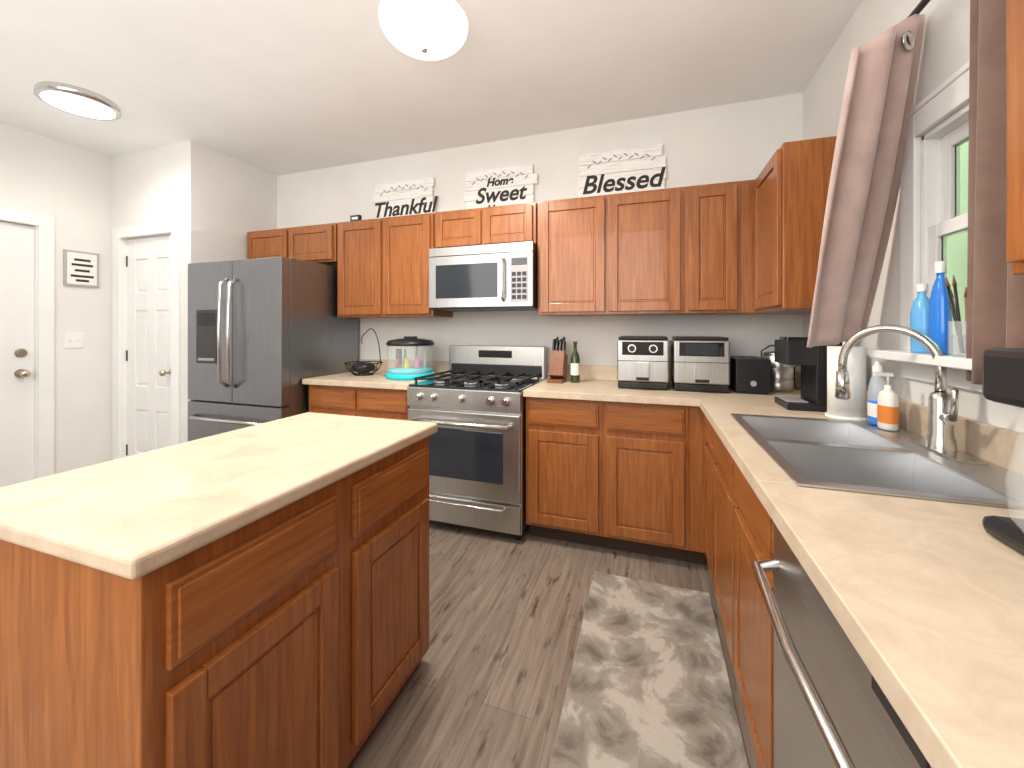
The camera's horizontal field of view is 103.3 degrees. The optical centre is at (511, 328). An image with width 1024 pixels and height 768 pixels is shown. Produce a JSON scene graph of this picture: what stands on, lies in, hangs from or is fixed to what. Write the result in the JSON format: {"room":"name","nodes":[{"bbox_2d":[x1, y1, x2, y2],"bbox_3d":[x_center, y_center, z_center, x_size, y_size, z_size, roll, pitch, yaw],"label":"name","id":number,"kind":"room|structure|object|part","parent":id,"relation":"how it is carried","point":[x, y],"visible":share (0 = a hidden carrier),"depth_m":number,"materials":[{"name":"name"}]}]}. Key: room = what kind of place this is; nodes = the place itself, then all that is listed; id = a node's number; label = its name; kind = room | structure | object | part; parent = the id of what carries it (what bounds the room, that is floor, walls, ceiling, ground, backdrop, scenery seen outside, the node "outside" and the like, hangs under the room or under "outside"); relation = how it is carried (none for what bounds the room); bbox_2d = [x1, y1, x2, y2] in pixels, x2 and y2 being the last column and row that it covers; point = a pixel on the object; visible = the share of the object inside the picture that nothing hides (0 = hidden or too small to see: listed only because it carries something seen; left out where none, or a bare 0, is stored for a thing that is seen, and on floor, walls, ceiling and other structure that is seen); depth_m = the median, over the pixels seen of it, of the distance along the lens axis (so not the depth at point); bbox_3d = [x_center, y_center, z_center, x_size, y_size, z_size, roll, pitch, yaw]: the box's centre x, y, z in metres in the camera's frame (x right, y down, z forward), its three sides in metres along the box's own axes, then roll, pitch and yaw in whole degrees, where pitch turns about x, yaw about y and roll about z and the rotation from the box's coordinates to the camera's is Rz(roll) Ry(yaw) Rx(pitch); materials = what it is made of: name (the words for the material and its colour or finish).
{"room":"kitchen","nodes":[
{"label":"kitchen","id":0,"kind":"room"},
{"bbox_2d":[0,122,110,478],"bbox_3d":[-4.054,-0.090,1.810,0.140,2.740,3.530,0,0,19],"label":"wall","id":1,"kind":"structure","parent":0,"point":[66,186],"depth_m":3.23,"materials":[{"name":"paint"}]},
{"bbox_2d":[0,221,33,487],"bbox_3d":[-3.719,0.253,2.615,0.128,2.038,0.902,0,0,19],"label":"entry door","id":2,"kind":"structure","parent":1,"relation":"in","point":[16,353],"depth_m":2.96,"materials":[{"name":"paint"}]},
{"bbox_3d":[-3.576,0.255,2.968,0.083,0.214,0.064,0,0,19],"label":"knob","id":3,"kind":"part","parent":2,"relation":"part of","materials":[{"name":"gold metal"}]},
{"bbox_2d":[0,207,53,478],"bbox_3d":[-3.766,0.212,2.631,0.158,2.135,1.080,0,0,19],"label":"door frame","id":4,"kind":"structure","parent":1,"relation":"attached to","point":[44,224],"depth_m":3.06,"materials":[{"name":"paint"}]},
{"bbox_2d":[64,333,83,347],"bbox_3d":[-3.490,0.095,3.232,0.015,0.120,0.115,0,0,19],"label":"switch plate","id":5,"kind":"object","parent":1,"relation":"attached to","point":[73,340],"visible":1,"depth_m":3.23,"materials":[{"name":"white plastic"}]},
{"bbox_2d":[63,249,98,287],"bbox_3d":[-3.472,-0.480,3.271,0.022,0.280,0.210,0,0,19],"label":"picture","id":6,"kind":"object","parent":1,"relation":"attached to","point":[80,268],"visible":0.98,"depth_m":3.26,"materials":[{"name":"grey"}]},
{"bbox_2d":[111,143,177,459],"bbox_3d":[-3.001,-0.090,3.391,0.840,2.740,0.140,0,0,19],"label":"wall","id":7,"kind":"structure","parent":0,"point":[144,187],"depth_m":3.34,"materials":[{"name":"paint"}]},
{"bbox_2d":[113,220,179,459],"bbox_3d":[-2.966,0.217,3.370,0.810,2.125,0.158,0,0,19],"label":"door frame","id":8,"kind":"structure","parent":7,"relation":"attached to","point":[172,228],"depth_m":3.40,"materials":[{"name":"paint"}]},
{"bbox_2d":[126,235,170,455],"bbox_3d":[-2.985,0.258,3.319,0.635,2.028,0.126,0,0,19],"label":"pantry door","id":9,"kind":"structure","parent":7,"relation":"in","point":[148,350],"depth_m":3.36,"materials":[{"name":"paint"}]},
{"bbox_2d":[178,140,276,442],"bbox_3d":[-2.436,-0.090,3.533,0.140,2.740,0.770,0,0,19],"label":"wall","id":10,"kind":"structure","parent":0,"point":[226,203],"depth_m":3.30,"materials":[{"name":"paint"}]},
{"bbox_2d":[0,0,862,175],"bbox_3d":[-1.377,-1.500,1.311,5.530,0.080,4.580,0,0,19],"label":"ceiling","id":11,"kind":"structure","parent":0,"point":[279,87],"depth_m":2.29,"materials":[{"name":"paint"}]},
{"bbox_2d":[34,81,120,120],"bbox_3d":[-2.749,-1.433,2.577,0.380,0.053,0.380,0,0,19],"label":"ceiling light","id":12,"kind":"object","parent":11,"relation":"attached to","point":[77,101],"visible":1,"depth_m":2.52,"materials":[{"name":"silver metal"}]},
{"bbox_2d":[378,0,467,60],"bbox_3d":[-0.412,-1.377,1.903,0.410,0.164,0.410,0,0,19],"label":"dome ceiling light","id":13,"kind":"object","parent":11,"relation":"attached to","point":[430,30],"visible":1,"depth_m":1.82,"materials":[{"name":"white glass"}]},
{"bbox_2d":[277,92,802,444],"bbox_3d":[-0.202,-0.090,3.256,4.550,2.740,0.140,0,0,19],"label":"wall","id":14,"kind":"structure","parent":0,"point":[741,141],"depth_m":2.97,"materials":[{"name":"paint"}]},
{"bbox_2d":[247,228,290,258],"bbox_3d":[-2.024,-0.695,3.620,0.544,0.310,0.340,0,0,19],"label":"upper cabinet","id":15,"kind":"object","parent":14,"relation":"attached to","point":[273,242],"depth_m":3.46,"materials":[{"name":"brown wood"}]},
{"bbox_2d":[291,223,334,265],"bbox_3d":[-1.625,-0.695,3.485,0.543,0.310,0.340,0,0,19],"label":"upper cabinet","id":16,"kind":"object","parent":14,"relation":"attached to","point":[312,243],"depth_m":3.31,"materials":[{"name":"brown wood"}]},
{"bbox_2d":[331,217,390,317],"bbox_3d":[-1.115,-0.470,3.312,0.504,0.760,0.340,0,0,19],"label":"upper cabinet","id":17,"kind":"object","parent":14,"relation":"attached to","point":[362,247],"depth_m":3.15,"materials":[{"name":"brown wood"}]},
{"bbox_2d":[350,215,361,220],"bbox_3d":[-1.292,-0.893,3.356,0.090,0.084,0.030,0,0,19],"label":"sign","id":18,"kind":"object","parent":17,"relation":"on","point":[355,217],"visible":0.52,"depth_m":3.34,"materials":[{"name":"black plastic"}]},
{"bbox_2d":[375,177,437,218],"bbox_3d":[-0.886,-1.044,3.396,0.610,0.382,0.029,0,0,19],"label":"sign","id":19,"kind":"object","parent":17,"relation":"on","point":[407,197],"visible":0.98,"depth_m":3.38,"materials":[{"name":"white wood"}]},
{"bbox_2d":[391,213,452,317],"bbox_3d":[-0.768,-0.470,3.195,0.504,0.760,0.340,0,0,19],"label":"upper cabinet","id":20,"kind":"object","parent":14,"relation":"attached to","point":[410,234],"depth_m":3.02,"materials":[{"name":"brown wood"}]},
{"bbox_2d":[431,207,490,247],"bbox_3d":[-0.309,-0.710,3.039,0.446,0.280,0.340,0,0,19],"label":"upper cabinet","id":21,"kind":"object","parent":14,"relation":"attached to","point":[467,227],"depth_m":2.88,"materials":[{"name":"brown wood"}]},
{"bbox_2d":[429,241,537,311],"bbox_3d":[-0.170,-0.351,2.929,0.764,0.433,0.457,0,0,19],"label":"microwave","id":22,"kind":"object","parent":21,"relation":"attached to","point":[496,277],"visible":1,"depth_m":2.74,"materials":[{"name":"white plastic"}]},
{"bbox_2d":[465,163,535,208],"bbox_3d":[-0.096,-1.044,3.128,0.578,0.382,0.029,0,0,19],"label":"home sign","id":23,"kind":"object","parent":21,"relation":"on","point":[511,185],"visible":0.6,"depth_m":3.11,"materials":[{"name":"white wood"}]},
{"bbox_2d":[491,202,534,243],"bbox_3d":[-0.002,-0.710,2.936,0.446,0.280,0.340,0,0,19],"label":"upper cabinet","id":24,"kind":"object","parent":14,"relation":"attached to","point":[513,223],"depth_m":2.76,"materials":[{"name":"brown wood"}]},
{"bbox_2d":[535,194,622,315],"bbox_3d":[0.467,-0.470,2.777,0.524,0.760,0.340,0,0,19],"label":"upper cabinet","id":25,"kind":"object","parent":14,"relation":"attached to","point":[577,239],"depth_m":2.62,"materials":[{"name":"brown wood"}]},
{"bbox_2d":[579,144,665,196],"bbox_3d":[0.763,-1.051,2.837,0.587,0.397,0.029,0,0,19],"label":"blessed sign","id":26,"kind":"object","parent":25,"relation":"on","point":[634,169],"visible":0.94,"depth_m":2.82,"materials":[{"name":"white wood"}]},
{"bbox_2d":[619,187,686,315],"bbox_3d":[0.833,-0.470,2.653,0.524,0.760,0.340,0,0,19],"label":"upper cabinet","id":27,"kind":"object","parent":14,"relation":"attached to","point":[652,223],"depth_m":2.47,"materials":[{"name":"brown wood"}]},
{"bbox_2d":[667,337,671,354],"bbox_3d":[1.048,0.120,2.753,0.080,0.120,0.010,0,0,19],"label":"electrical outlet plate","id":28,"kind":"object","parent":14,"relation":"attached to","point":[669,339],"visible":0.15,"depth_m":2.75,"materials":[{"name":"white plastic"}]},
{"bbox_2d":[548,364,798,387],"bbox_3d":[1.032,0.315,2.752,1.606,0.099,0.020,0,0,19],"label":"backsplash","id":29,"kind":"structure","parent":14,"relation":"attached to","point":[587,372],"depth_m":2.88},
{"bbox_2d":[687,179,755,314],"bbox_3d":[1.260,-0.470,2.509,0.378,0.760,0.340,0,0,19],"label":"upper cabinet","id":30,"kind":"object","parent":14,"relation":"attached to","point":[688,250],"depth_m":2.35,"materials":[{"name":"brown wood"}]},
{"bbox_2d":[348,520,757,767],"bbox_3d":[-1.377,1.310,1.311,5.530,0.060,4.580,0,0,19],"label":"floor","id":31,"kind":"structure","parent":0,"point":[486,685],"depth_m":1.63,"materials":[{"name":"wood"}]},
{"bbox_2d":[0,412,437,767],"bbox_3d":[-0.749,0.823,1.212,0.645,0.915,0.985,0,0,19],"label":"kitchen island","id":32,"kind":"object","parent":31,"relation":"on","point":[255,596],"visible":1,"depth_m":0.85,"materials":[{"name":"brown wood"}]},
{"bbox_2d":[188,257,358,440],"bbox_3d":[-1.918,0.390,3.277,0.935,1.780,0.861,0,0,19],"label":"refrigerator","id":33,"kind":"object","parent":31,"relation":"on","point":[266,336],"visible":0.6,"depth_m":2.94,"materials":[{"name":"metal"}]},
{"bbox_3d":[-2.043,0.151,2.909,0.796,1.042,0.084,0,0,19],"label":"handle","id":34,"kind":"part","parent":33,"relation":"part of","materials":[{"name":"silver metal"}]},
{"bbox_2d":[302,359,448,420],"bbox_3d":[-0.996,0.772,3.105,0.893,1.015,0.653,0,0,19],"label":"base cabinet","id":35,"kind":"object","parent":31,"relation":"on","point":[377,394],"visible":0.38,"depth_m":2.84,"materials":[{"name":"brown wood"}]},
{"bbox_2d":[344,328,382,375],"bbox_3d":[-1.168,0.180,3.193,0.289,0.366,0.289,0,0,19],"label":"fruit basket","id":36,"kind":"object","parent":35,"relation":"on","point":[363,367],"visible":1,"depth_m":3.15,"materials":[{"name":"black metal"}]},
{"bbox_2d":[385,336,434,379],"bbox_3d":[-0.756,0.211,3.022,0.360,0.305,0.360,0,0,19],"label":"bottle sterilizer","id":37,"kind":"object","parent":35,"relation":"on","point":[405,371],"visible":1,"depth_m":2.91,"materials":[{"name":"teal"}]},
{"bbox_2d":[407,345,546,539],"bbox_3d":[-0.220,0.705,2.782,0.770,1.150,0.710,0,0,19],"label":"gas range","id":38,"kind":"object","parent":31,"relation":"on","point":[472,404],"visible":0.88,"depth_m":2.50,"materials":[{"name":"silver metal"}]},
{"bbox_3d":[-0.235,0.705,2.737,0.710,0.766,0.616,0,0,19],"label":"knob","id":39,"kind":"part","parent":38,"relation":"part of","materials":[{"name":"silver metal"}]},
{"bbox_2d":[523,396,602,543],"bbox_3d":[0.392,0.792,2.648,0.455,0.775,0.628,0,0,19],"label":"base cabinet","id":40,"kind":"object","parent":31,"relation":"on","point":[564,438],"depth_m":2.35,"materials":[{"name":"brown wood"}]},
{"bbox_2d":[603,400,690,555],"bbox_3d":[0.821,0.792,2.503,0.450,0.775,0.628,0,0,19],"label":"base cabinet","id":41,"kind":"object","parent":31,"relation":"on","point":[647,447],"depth_m":2.21,"materials":[{"name":"brown wood"}]},
{"bbox_2d":[523,376,800,407],"bbox_3d":[0.930,0.384,2.452,1.606,0.039,0.653,0,0,19],"label":"countertop","id":42,"kind":"structure","parent":41,"relation":"on","point":[608,390],"depth_m":2.28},
{"bbox_2d":[547,337,567,382],"bbox_3d":[0.320,0.211,2.815,0.100,0.306,0.238,0,0,19],"label":"knife block","id":43,"kind":"object","parent":42,"relation":"on","point":[558,365],"visible":1,"depth_m":2.78,"materials":[{"name":"brown wood"}]},
{"bbox_2d":[571,341,579,382],"bbox_3d":[0.429,0.226,2.748,0.063,0.276,0.063,0,0,19],"label":"wine bottle","id":44,"kind":"object","parent":42,"relation":"on","point":[575,367],"visible":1,"depth_m":2.72,"materials":[{"name":"green glass"}]},
{"bbox_2d":[617,336,668,389],"bbox_3d":[0.820,0.206,2.541,0.295,0.315,0.361,0,0,19],"label":"air fryer","id":45,"kind":"object","parent":42,"relation":"on","point":[642,362],"visible":1,"depth_m":2.41,"materials":[{"name":"silver metal"}]},
{"bbox_2d":[671,336,729,392],"bbox_3d":[1.123,0.206,2.438,0.295,0.315,0.361,0,0,19],"label":"air fryer","id":46,"kind":"object","parent":42,"relation":"on","point":[700,363],"visible":1,"depth_m":2.31,"materials":[{"name":"silver metal"}]},
{"bbox_3d":[1.073,0.191,2.290,0.291,0.225,0.048,0,0,19],"label":"panel","id":47,"kind":"part","parent":46,"relation":"part of","materials":[{"name":"silver metal"}]},
{"bbox_2d":[729,356,770,394],"bbox_3d":[1.375,0.265,2.364,0.170,0.197,0.300,0,0,19],"label":"toaster","id":48,"kind":"object","parent":42,"relation":"on","point":[750,374],"visible":0.92,"depth_m":2.25,"materials":[{"name":"black plastic"}]},
{"bbox_2d":[761,345,794,391],"bbox_3d":[1.581,0.231,2.410,0.178,0.266,0.156,0,0,19],"label":"kettle","id":49,"kind":"object","parent":42,"relation":"on","point":[782,377],"visible":0.6,"depth_m":2.35,"materials":[{"name":"silver metal"}]},
{"bbox_2d":[775,337,841,411],"bbox_3d":[1.372,0.201,1.869,0.230,0.325,0.200,0,0,19],"label":"pod coffee maker","id":50,"kind":"object","parent":42,"relation":"on","point":[796,352],"visible":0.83,"depth_m":1.80,"materials":[{"name":"black plastic"}]},
{"bbox_2d":[549,571,748,767],"bbox_3d":[0.240,1.276,0.710,0.550,0.009,2.800,0,0,19],"label":"rug","id":51,"kind":"object","parent":31,"relation":"on","point":[649,685],"visible":1,"depth_m":1.44,"materials":[{"name":"grey fabric"}]},
{"bbox_2d":[683,476,702,563],"bbox_3d":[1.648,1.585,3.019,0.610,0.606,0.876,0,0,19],"label":"base cabinet","id":52,"kind":"object","parent":31,"relation":"on","point":[694,557],"depth_m":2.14,"materials":[{"name":"brown wood"}]},
{"bbox_2d":[699,412,776,575],"bbox_3d":[1.252,0.792,1.876,0.628,0.775,0.318,0,0,19],"label":"base cabinet","id":53,"kind":"object","parent":31,"relation":"on","point":[725,441],"depth_m":1.88,"materials":[{"name":"brown wood"}]},
{"bbox_2d":[699,400,866,427],"bbox_3d":[1.215,0.384,1.806,0.653,0.039,0.389,0,0,19],"label":"countertop","id":54,"kind":"structure","parent":53,"relation":"on","point":[716,411],"depth_m":1.80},
{"bbox_2d":[825,342,867,420],"bbox_3d":[1.361,0.206,1.651,0.140,0.315,0.140,0,0,19],"label":"paper towel roll","id":55,"kind":"object","parent":54,"relation":"on","point":[853,408],"visible":0.69,"depth_m":1.60,"materials":[{"name":"white paper"}]},
{"bbox_2d":[711,460,795,767],"bbox_3d":[1.049,0.889,1.279,0.628,0.580,0.944,0,0,19],"label":"base cabinet","id":56,"kind":"object","parent":31,"relation":"on","point":[742,534],"depth_m":1.19,"materials":[{"name":"brown wood"}]},
{"bbox_2d":[755,480,1023,767],"bbox_3d":[0.648,0.384,0.132,0.653,0.039,1.566,0,0,19],"label":"countertop","id":57,"kind":"structure","parent":56,"relation":"on","point":[930,601],"depth_m":0.54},
{"bbox_2d":[730,413,1023,509],"bbox_3d":[1.048,0.456,1.240,0.542,0.195,0.820,0,0,19],"label":"sink","id":58,"kind":"object","parent":57,"relation":"in","point":[855,456],"visible":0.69,"depth_m":1.21,"materials":[{"name":"metal"}]},
{"bbox_2d":[867,361,885,425],"bbox_3d":[1.360,0.238,1.508,0.054,0.236,0.077,0,0,19],"label":"dish soap bottle","id":59,"kind":"object","parent":58,"relation":"on","point":[872,406],"visible":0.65,"depth_m":1.50,"materials":[{"name":"blue"}]},
{"bbox_2d":[873,372,898,431],"bbox_3d":[1.324,0.257,1.436,0.067,0.200,0.071,0,0,19],"label":"soap pump","id":60,"kind":"object","parent":58,"relation":"on","point":[887,409],"visible":1,"depth_m":1.42,"materials":[{"name":"white plastic"}]},
{"bbox_2d":[835,324,988,465],"bbox_3d":[1.183,0.172,1.234,0.238,0.371,0.297,0,0,19],"label":"faucet","id":61,"kind":"object","parent":58,"relation":"on","point":[943,418],"visible":0.98,"depth_m":1.19,"materials":[{"name":"silver metal"}]},
{"bbox_2d":[982,348,1023,554],"bbox_3d":[0.895,0.199,0.582,0.238,0.330,0.244,0,0,19],"label":"drip coffee maker","id":62,"kind":"object","parent":57,"relation":"on","point":[1002,375],"visible":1,"depth_m":0.68,"materials":[{"name":"black plastic"}]},
{"bbox_2d":[752,523,931,767],"bbox_3d":[0.761,0.844,0.555,0.674,0.873,0.596,0,0,19],"label":"dishwasher","id":63,"kind":"object","parent":31,"relation":"on","point":[833,708],"visible":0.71,"depth_m":0.65,"materials":[{"name":"grey metal"}]},
{"bbox_2d":[803,0,1023,432],"bbox_3d":[1.175,-0.090,0.447,0.140,2.740,4.300,0,0,19],"label":"wall","id":64,"kind":"structure","parent":0,"point":[945,52],"depth_m":1.56,"materials":[{"name":"paint"}]},
{"bbox_2d":[745,136,836,314],"bbox_3d":[1.508,-0.470,2.182,0.338,0.760,0.800,0,0,19],"label":"upper cabinet","id":65,"kind":"object","parent":64,"relation":"attached to","point":[791,184],"visible":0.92,"depth_m":1.84,"materials":[{"name":"brown wood"}]},
{"bbox_2d":[799,372,1023,474],"bbox_3d":[1.238,0.315,0.888,0.020,0.099,3.378,0,0,19],"label":"backsplash","id":66,"kind":"structure","parent":64,"relation":"attached to","point":[991,443],"depth_m":1.15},
{"bbox_2d":[807,0,1023,384],"bbox_3d":[1.143,-0.461,1.055,0.310,1.202,1.432,0,0,19],"label":"curtains","id":67,"kind":"object","parent":64,"relation":"attached to","point":[876,108],"visible":0.92,"depth_m":1.33,"materials":[{"name":"pink fabric"}]},
{"bbox_2d":[869,61,981,391],"bbox_3d":[1.318,-0.297,1.032,0.245,0.955,1.010,0,0,19],"label":"window","id":68,"kind":"structure","parent":64,"relation":"in","point":[947,98],"depth_m":1.36,"materials":[{"name":"paint"}]},
{"bbox_2d":[910,284,928,352],"bbox_3d":[1.349,-0.034,1.333,0.053,0.226,0.069,0,0,19],"label":"bottle","id":69,"kind":"object","parent":68,"relation":"on","point":[919,316],"visible":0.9,"depth_m":1.32,"materials":[{"name":"blue plastic"}]},
{"bbox_2d":[929,261,952,354],"bbox_3d":[1.320,-0.064,1.248,0.048,0.286,0.063,0,0,19],"label":"bottle","id":70,"kind":"object","parent":68,"relation":"on","point":[940,315],"visible":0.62,"depth_m":1.23,"materials":[{"name":"blue plastic"}]},
{"bbox_3d":[1.339,-0.285,1.025,0.064,0.730,0.760,0,0,19],"label":"window sash","id":71,"kind":"part","parent":68,"relation":"part of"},
{"bbox_2d":[946,275,966,356],"bbox_3d":[1.284,-0.051,1.143,0.076,0.260,0.108,0,0,19],"label":"jar","id":72,"kind":"object","parent":68,"relation":"on","point":[957,324],"visible":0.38,"depth_m":1.15,"materials":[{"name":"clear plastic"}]},
{"bbox_2d":[1006,0,1023,274],"bbox_3d":[0.838,-0.470,0.202,0.338,0.760,0.920,0,0,19],"label":"upper cabinet","id":73,"kind":"object","parent":64,"relation":"attached to","point":[1015,133],"visible":1,"depth_m":0.66,"materials":[{"name":"brown wood"}]}
]}

